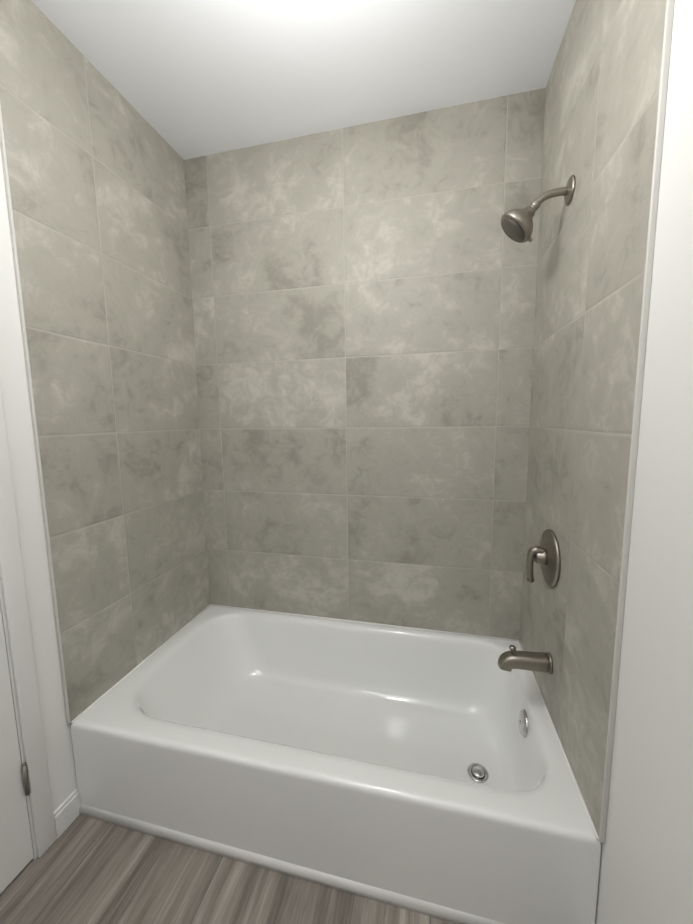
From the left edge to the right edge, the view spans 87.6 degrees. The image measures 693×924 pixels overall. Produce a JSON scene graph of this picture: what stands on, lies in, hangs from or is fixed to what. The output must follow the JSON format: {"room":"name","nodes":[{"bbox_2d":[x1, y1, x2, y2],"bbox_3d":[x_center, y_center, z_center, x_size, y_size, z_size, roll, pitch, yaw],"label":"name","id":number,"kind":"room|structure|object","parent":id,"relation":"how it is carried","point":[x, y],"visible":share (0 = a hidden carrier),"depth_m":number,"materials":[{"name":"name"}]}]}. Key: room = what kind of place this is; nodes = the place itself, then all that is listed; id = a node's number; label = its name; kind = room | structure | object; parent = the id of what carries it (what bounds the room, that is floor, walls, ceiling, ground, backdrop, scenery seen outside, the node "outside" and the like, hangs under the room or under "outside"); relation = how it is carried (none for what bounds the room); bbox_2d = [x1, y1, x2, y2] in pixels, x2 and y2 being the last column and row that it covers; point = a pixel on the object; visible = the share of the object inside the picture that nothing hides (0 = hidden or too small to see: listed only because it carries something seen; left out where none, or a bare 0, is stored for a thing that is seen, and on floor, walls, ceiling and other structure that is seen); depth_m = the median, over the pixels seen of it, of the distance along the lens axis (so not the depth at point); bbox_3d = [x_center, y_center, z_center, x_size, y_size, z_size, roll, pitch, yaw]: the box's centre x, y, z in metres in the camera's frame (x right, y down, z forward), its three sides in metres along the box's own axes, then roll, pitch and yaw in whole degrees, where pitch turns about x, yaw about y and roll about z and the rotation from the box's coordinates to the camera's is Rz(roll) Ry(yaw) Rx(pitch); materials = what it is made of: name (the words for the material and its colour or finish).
{"room":"bathroom","nodes":[
{"label":"bathroom","id":0,"kind":"room"},
{"bbox_2d":[0,147,76,811],"bbox_3d":[-0.882,-0.101,1.384,0.100,2.465,0.890,1,7,13],"label":"wall","id":1,"kind":"structure","parent":0,"point":[27,496],"depth_m":1.05,"materials":[{"name":"white paint"}]},
{"bbox_2d":[0,607,33,893],"bbox_3d":[-1.015,0.215,0.579,0.084,2.007,0.776,1,7,13],"label":"door","id":2,"kind":"structure","parent":1,"relation":"in","point":[16,853],"depth_m":1.00,"materials":[{"name":"white wood"}]},
{"bbox_2d":[0,383,56,859],"bbox_3d":[-0.972,0.138,0.985,0.112,2.087,0.057,1,7,13],"label":"door frame","id":3,"kind":"structure","parent":1,"relation":"attached to","point":[20,640],"depth_m":1.02,"materials":[{"name":"white wood"}]},
{"bbox_2d":[0,105,69,723],"bbox_3d":[-0.905,-0.223,1.033,0.011,2.138,0.006,1,7,13],"label":"tile trim","id":4,"kind":"structure","parent":1,"relation":"attached to","point":[24,334],"depth_m":1.04,"materials":[{"name":"white plastic"}]},
{"bbox_2d":[53,789,80,838],"bbox_3d":[-0.895,1.125,1.158,0.012,0.085,0.080,1,7,13],"label":"baseboard","id":5,"kind":"structure","parent":1,"relation":"attached to","point":[66,812],"depth_m":1.15,"materials":[{"name":"white wood"}]},
{"bbox_2d":[0,0,209,722],"bbox_3d":[-0.819,-0.269,1.405,0.010,2.138,0.762,1,7,13],"label":"wall tile","id":6,"kind":"structure","parent":1,"relation":"attached to","point":[95,165],"depth_m":1.26,"materials":[{"name":"grey tile"}]},
{"bbox_2d":[0,814,455,923],"bbox_3d":[-0.338,1.301,0.233,1.900,0.060,3.420,1,7,13],"label":"floor","id":7,"kind":"structure","parent":0,"point":[82,869],"depth_m":0.99,"materials":[{"name":"brown wood"}]},
{"bbox_2d":[71,606,600,923],"bbox_3d":[-0.067,0.966,1.385,1.516,0.325,0.768,1,7,13],"label":"bathtub","id":8,"kind":"object","parent":7,"relation":"on","point":[429,766],"visible":0.98,"depth_m":1.13,"materials":[{"name":"white ceramic"}]},
{"bbox_2d":[71,604,210,723],"bbox_3d":[-0.799,0.794,1.530,0.008,0.008,0.760,1,7,13],"label":"caulk","id":9,"kind":"structure","parent":8,"relation":"attached to","point":[108,691],"depth_m":1.39,"materials":[{"name":"white"}]},
{"bbox_2d":[79,804,503,923],"bbox_3d":[-0.152,1.159,1.027,1.516,0.029,0.008,1,7,13],"label":"trim","id":10,"kind":"structure","parent":8,"relation":"attached to","point":[388,897],"depth_m":1.02,"materials":[{"name":"white wood"}]},
{"bbox_2d":[211,604,518,641],"bbox_3d":[0.016,0.760,1.728,1.500,0.008,0.008,1,7,13],"label":"caulk","id":11,"kind":"structure","parent":8,"relation":"attached to","point":[369,623],"depth_m":1.70,"materials":[{"name":"white"}]},
{"bbox_2d":[519,640,598,839],"bbox_3d":[0.660,0.815,1.192,0.008,0.008,0.760,1,7,13],"label":"caulk","id":12,"kind":"structure","parent":8,"relation":"attached to","point":[579,792],"depth_m":1.00,"materials":[{"name":"white"}]},
{"bbox_2d":[31,0,575,159],"bbox_3d":[-0.370,-1.206,-0.065,1.900,0.060,3.420,1,7,13],"label":"ceiling","id":13,"kind":"structure","parent":0,"point":[188,79],"depth_m":1.19,"materials":[{"name":"white paint"}]},
{"bbox_2d":[595,0,692,923],"bbox_3d":[0.434,0.059,-0.103,0.100,2.465,3.210,1,7,13],"label":"wall","id":14,"kind":"structure","parent":0,"point":[646,869],"depth_m":0.63,"materials":[{"name":"white paint"}]},
{"bbox_2d":[520,0,665,836],"bbox_3d":[0.652,-0.247,1.063,0.010,2.138,0.762,1,7,13],"label":"wall tile","id":15,"kind":"structure","parent":14,"relation":"attached to","point":[601,102],"depth_m":0.91,"materials":[{"name":"grey tile"}]},
{"bbox_2d":[498,645,552,674],"bbox_3d":[0.584,0.645,1.186,0.160,0.079,0.064,1,7,13],"label":"tub spout","id":16,"kind":"object","parent":15,"relation":"attached to","point":[513,658],"visible":1,"depth_m":1.17,"materials":[{"name":"silver metal"}]},
{"bbox_2d":[501,175,575,242],"bbox_3d":[0.563,-0.744,1.076,0.193,0.165,0.108,1,7,13],"label":"shower head","id":17,"kind":"object","parent":15,"relation":"attached to","point":[517,224],"visible":1,"depth_m":1.06},
{"bbox_2d":[526,529,560,586],"bbox_3d":[0.628,0.309,1.181,0.074,0.182,0.182,1,7,13],"label":"shower valve","id":18,"kind":"object","parent":15,"relation":"attached to","point":[545,554],"visible":0.98,"depth_m":1.16,"materials":[{"name":"silver metal"}]},
{"bbox_2d":[599,0,674,842],"bbox_3d":[0.565,-0.202,0.692,0.011,2.138,0.006,1,7,13],"label":"tile trim","id":19,"kind":"structure","parent":14,"relation":"attached to","point":[666,49],"depth_m":0.70,"materials":[{"name":"white plastic"}]},
{"bbox_3d":[0.019,-0.147,1.680,1.740,2.465,0.100,1,7,13],"label":"wall","id":20,"kind":"structure","parent":0,"visible":0},
{"bbox_2d":[184,88,545,639],"bbox_3d":[0.004,-0.303,1.607,1.520,2.138,0.010,1,7,13],"label":"wall tile","id":21,"kind":"structure","parent":20,"relation":"attached to","point":[363,300],"depth_m":1.57,"materials":[{"name":"grey tile"}]}
]}

